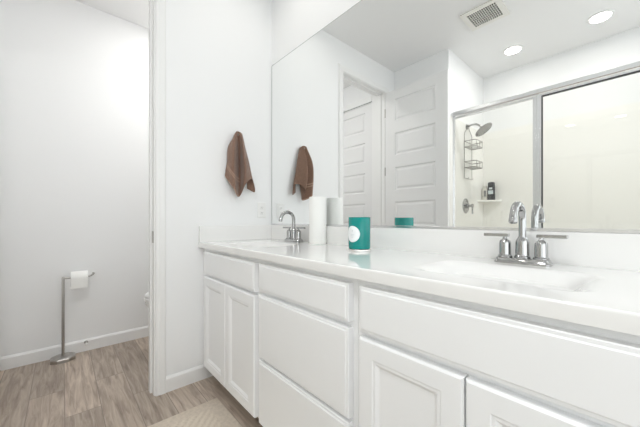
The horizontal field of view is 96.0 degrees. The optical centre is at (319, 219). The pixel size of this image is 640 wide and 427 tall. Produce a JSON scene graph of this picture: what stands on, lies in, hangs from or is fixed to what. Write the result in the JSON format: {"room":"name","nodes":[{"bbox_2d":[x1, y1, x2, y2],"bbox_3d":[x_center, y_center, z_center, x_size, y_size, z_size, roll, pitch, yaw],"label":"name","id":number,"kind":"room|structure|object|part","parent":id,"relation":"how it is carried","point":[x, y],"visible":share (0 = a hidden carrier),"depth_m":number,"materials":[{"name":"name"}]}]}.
{"room":"bathroom","nodes":[
{"label":"bathroom","id":0,"kind":"room"},
{"bbox_2d":[0,0,148,369],"bbox_3d":[-2.120,-0.337,2.143,2.740,2.760,0.100,0,0,-42],"label":"wall","id":1,"kind":"structure","parent":0,"point":[74,75],"depth_m":2.25,"materials":[{"name":"white paint"}]},
{"bbox_2d":[1,326,148,370],"bbox_3d":[-1.633,0.997,2.502,1.535,0.092,0.013,0,0,-42],"label":"baseboard","id":2,"kind":"structure","parent":1,"relation":"attached to","point":[43,354],"depth_m":2.24,"materials":[{"name":"white paint"}]},
{"bbox_2d":[75,0,148,28],"bbox_3d":[-0.597,-1.747,0.529,2.860,0.060,4.535,0,0,-42],"label":"ceiling","id":3,"kind":"structure","parent":0,"point":[134,11],"depth_m":2.34,"materials":[{"name":"white paint"}]},
{"bbox_2d":[0,336,262,426],"bbox_3d":[-0.597,1.073,0.529,2.860,0.060,4.535,0,0,-42],"label":"floor","id":4,"kind":"structure","parent":0,"point":[107,386],"depth_m":1.72,"materials":[{"name":"brown wood"}]},
{"bbox_2d":[50,272,94,364],"bbox_3d":[-1.867,0.726,2.181,0.258,0.634,0.128,0,0,-42],"label":"toilet paper stand","id":5,"kind":"object","parent":4,"relation":"on","point":[64,357],"visible":0.91,"depth_m":2.14,"materials":[{"name":"silver metal"}]},
{"bbox_2d":[71,270,87,288],"bbox_3d":[-1.841,0.452,2.203,0.100,0.118,0.111,0,0,-42],"label":"toilet paper roll","id":6,"kind":"object","parent":5,"relation":"on","point":[79,279],"visible":0.98,"depth_m":2.17,"materials":[{"name":"white paper"}]},
{"bbox_2d":[144,292,148,307],"bbox_3d":[-1.045,0.652,2.419,0.754,0.782,0.464,0,0,-42],"label":"toilet","id":7,"kind":"object","parent":4,"relation":"on","point":[146,296],"visible":0.06,"depth_m":2.15,"materials":[{"name":"white ceramic"}]},
{"bbox_2d":[148,398,241,426],"bbox_3d":[-0.521,1.036,1.160,0.574,0.012,0.874,0,0,-42],"label":"bath rug","id":8,"kind":"object","parent":4,"relation":"on","point":[212,413],"visible":1,"depth_m":1.50,"materials":[{"name":"beige fabric"}]},
{"bbox_2d":[204,248,261,417],"bbox_3d":[-0.339,0.611,1.782,0.542,0.864,0.741,0,0,-42],"label":"vanity cabinet","id":9,"kind":"object","parent":4,"relation":"on","point":[231,281],"visible":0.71,"depth_m":1.51,"materials":[{"name":"white paint"}]},
{"bbox_3d":[-0.620,0.640,1.710,0.028,0.570,0.320,0,0,-42],"label":"door","id":10,"kind":"part","parent":9,"relation":"part of","materials":[{"name":"white paint"}]},
{"bbox_3d":[-0.404,0.640,1.468,0.028,0.570,0.322,0,0,-42],"label":"door","id":11,"kind":"part","parent":9,"relation":"part of","materials":[{"name":"white paint"}]},
{"bbox_2d":[198,225,639,335],"bbox_3d":[0.083,0.130,1.315,0.558,0.180,1.999,0,0,-42],"label":"countertop","id":12,"kind":"structure","parent":9,"relation":"on","point":[593,279],"depth_m":0.88,"materials":[{"name":"stone"}]},
{"bbox_2d":[279,211,304,242],"bbox_3d":[-0.173,0.042,1.889,0.172,0.204,0.172,0,0,3],"label":"sink faucet","id":13,"kind":"object","parent":12,"relation":"on","point":[293,235],"visible":1,"depth_m":1.87,"materials":[{"name":"silver metal"}]},
{"bbox_3d":[-0.208,0.033,1.857,0.139,0.186,0.045,0,0,-42],"label":"spout","id":14,"kind":"part","parent":13,"relation":"part of","materials":[{"name":"silver metal"}]},
{"bbox_3d":[-0.206,0.090,1.926,0.043,0.072,0.043,0,0,-42],"label":"handle","id":15,"kind":"part","parent":13,"relation":"part of","materials":[{"name":"silver metal"}]},
{"bbox_3d":[-0.173,0.135,1.889,0.055,0.019,0.155,0,0,-42],"label":"plate","id":16,"kind":"part","parent":13,"relation":"part of","materials":[{"name":"silver metal"}]},
{"bbox_3d":[-0.139,0.090,1.851,0.043,0.072,0.043,0,0,-42],"label":"handle","id":17,"kind":"part","parent":13,"relation":"part of","materials":[{"name":"silver metal"}]},
{"bbox_2d":[309,197,325,243],"bbox_3d":[-0.014,0.004,1.727,0.101,0.279,0.101,0,0,-42],"label":"paper towel roll","id":18,"kind":"object","parent":12,"relation":"on","point":[317,205],"visible":0.98,"depth_m":1.68,"materials":[{"name":"white paper"}]},
{"bbox_2d":[347,217,370,251],"bbox_3d":[0.182,0.066,1.333,0.110,0.156,0.110,0,0,-42],"label":"candle","id":19,"kind":"object","parent":12,"relation":"on","point":[358,227],"visible":1,"depth_m":1.29,"materials":[{"name":"teal"}]},
{"bbox_2d":[484,201,567,266],"bbox_3d":[0.667,0.042,0.949,0.172,0.204,0.172,0,0,3],"label":"sink faucet","id":20,"kind":"object","parent":12,"relation":"on","point":[517,214],"visible":1,"depth_m":0.93,"materials":[{"name":"silver metal"}]},
{"bbox_3d":[0.616,0.052,1.006,0.015,0.011,0.077,0,0,-42],"label":"lever","id":21,"kind":"part","parent":20,"relation":"part of","materials":[{"name":"silver metal"}]},
{"bbox_3d":[0.634,0.090,0.987,0.043,0.072,0.043,0,0,-42],"label":"handle","id":22,"kind":"part","parent":20,"relation":"part of","materials":[{"name":"silver metal"}]},
{"bbox_3d":[0.632,0.033,0.918,0.139,0.186,0.045,0,0,-42],"label":"spout","id":23,"kind":"part","parent":20,"relation":"part of","materials":[{"name":"silver metal"}]},
{"bbox_3d":[0.667,0.135,0.949,0.055,0.019,0.155,0,0,-42],"label":"plate","id":24,"kind":"part","parent":20,"relation":"part of","materials":[{"name":"silver metal"}]},
{"bbox_3d":[0.700,0.090,0.912,0.043,0.072,0.043,0,0,-42],"label":"handle","id":25,"kind":"part","parent":20,"relation":"part of","materials":[{"name":"silver metal"}]},
{"bbox_3d":[0.718,0.052,0.892,0.015,0.011,0.077,0,0,-42],"label":"lever","id":26,"kind":"part","parent":20,"relation":"part of","materials":[{"name":"silver metal"}]},
{"bbox_2d":[259,260,358,426],"bbox_3d":[0.105,0.611,1.285,0.542,0.864,0.590,0,0,-42],"label":"vanity cabinet","id":27,"kind":"object","parent":4,"relation":"on","point":[309,319],"visible":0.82,"depth_m":1.05,"materials":[{"name":"white paint"}]},
{"bbox_3d":[-0.088,0.781,1.115,0.028,0.287,0.553,0,0,-42],"label":"drawer","id":28,"kind":"part","parent":27,"relation":"part of","materials":[{"name":"white paint"}]},
{"bbox_3d":[-0.088,0.261,1.115,0.028,0.121,0.553,0,0,-42],"label":"drawer","id":29,"kind":"part","parent":27,"relation":"part of","materials":[{"name":"white paint"}]},
{"bbox_2d":[359,280,639,426],"bbox_3d":[0.521,0.611,0.820,0.542,0.864,0.656,0,0,-42],"label":"vanity cabinet","id":30,"kind":"object","parent":4,"relation":"on","point":[426,359],"visible":0.84,"depth_m":0.61,"materials":[{"name":"white paint"}]},
{"bbox_3d":[0.227,0.639,0.763,0.028,0.572,0.304,0,0,-42],"label":"door","id":31,"kind":"part","parent":30,"relation":"part of","materials":[{"name":"white paint"}]},
{"bbox_3d":[0.432,0.639,0.533,0.028,0.572,0.304,0,0,-42],"label":"door","id":32,"kind":"part","parent":30,"relation":"part of","materials":[{"name":"white paint"}]},
{"bbox_2d":[166,0,271,392],"bbox_3d":[-1.387,-0.337,1.414,2.620,2.760,0.133,0,0,-42],"label":"wall","id":33,"kind":"structure","parent":0,"point":[219,52],"depth_m":1.90,"materials":[{"name":"white paint"}]},
{"bbox_2d":[149,0,154,395],"bbox_3d":[-1.274,-0.199,1.523,0.711,2.483,0.124,0,0,-42],"label":"door frame","id":34,"kind":"structure","parent":33,"relation":"attached to","point":[151,2],"depth_m":1.73,"materials":[{"name":"white paint"}]},
{"bbox_2d":[155,0,165,395],"bbox_3d":[-1.229,-0.221,1.472,0.799,2.527,0.017,0,0,-42],"label":"trim","id":35,"kind":"structure","parent":33,"relation":"attached to","point":[160,5],"depth_m":1.71,"materials":[{"name":"white paint"}]},
{"bbox_2d":[258,202,265,217],"bbox_3d":[-0.441,-0.073,2.183,0.070,0.115,0.008,0,0,-42],"label":"wall outlet","id":36,"kind":"object","parent":33,"relation":"attached to","point":[261,206],"visible":1,"depth_m":2.18,"materials":[{"name":"white plastic"}]},
{"bbox_3d":[-0.583,-0.587,2.026,0.040,0.040,0.051,0,0,-42],"label":"robe hook","id":37,"kind":"object","parent":33,"relation":"attached to","visible":0},
{"bbox_2d":[225,131,254,196],"bbox_3d":[-0.544,-0.392,2.015,0.213,0.461,0.106,0,0,-42],"label":"hand towel","id":38,"kind":"object","parent":37,"relation":"hanging from","point":[238,171],"visible":1,"depth_m":1.99,"materials":[{"name":"brown fabric"}]},
{"bbox_2d":[272,0,623,233],"bbox_3d":[0.424,-0.337,1.443,0.120,2.760,4.535,0,0,-42],"label":"wall","id":39,"kind":"structure","parent":0,"point":[294,22],"depth_m":1.99,"materials":[{"name":"white paint"}]},
{"bbox_2d":[271,0,639,233],"bbox_3d":[0.298,-0.579,1.484,0.012,1.236,2.026,0,0,-42],"label":"wall mirror","id":40,"kind":"object","parent":39,"relation":"attached to","point":[421,114],"visible":1,"depth_m":1.16,"materials":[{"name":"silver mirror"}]},
{"bbox_2d":[271,225,639,271],"bbox_3d":[0.290,0.092,1.487,0.020,0.105,1.979,0,0,-42],"label":"backsplash","id":41,"kind":"structure","parent":39,"relation":"attached to","point":[618,251],"depth_m":1.08,"materials":[{"name":"stone"}]}
]}

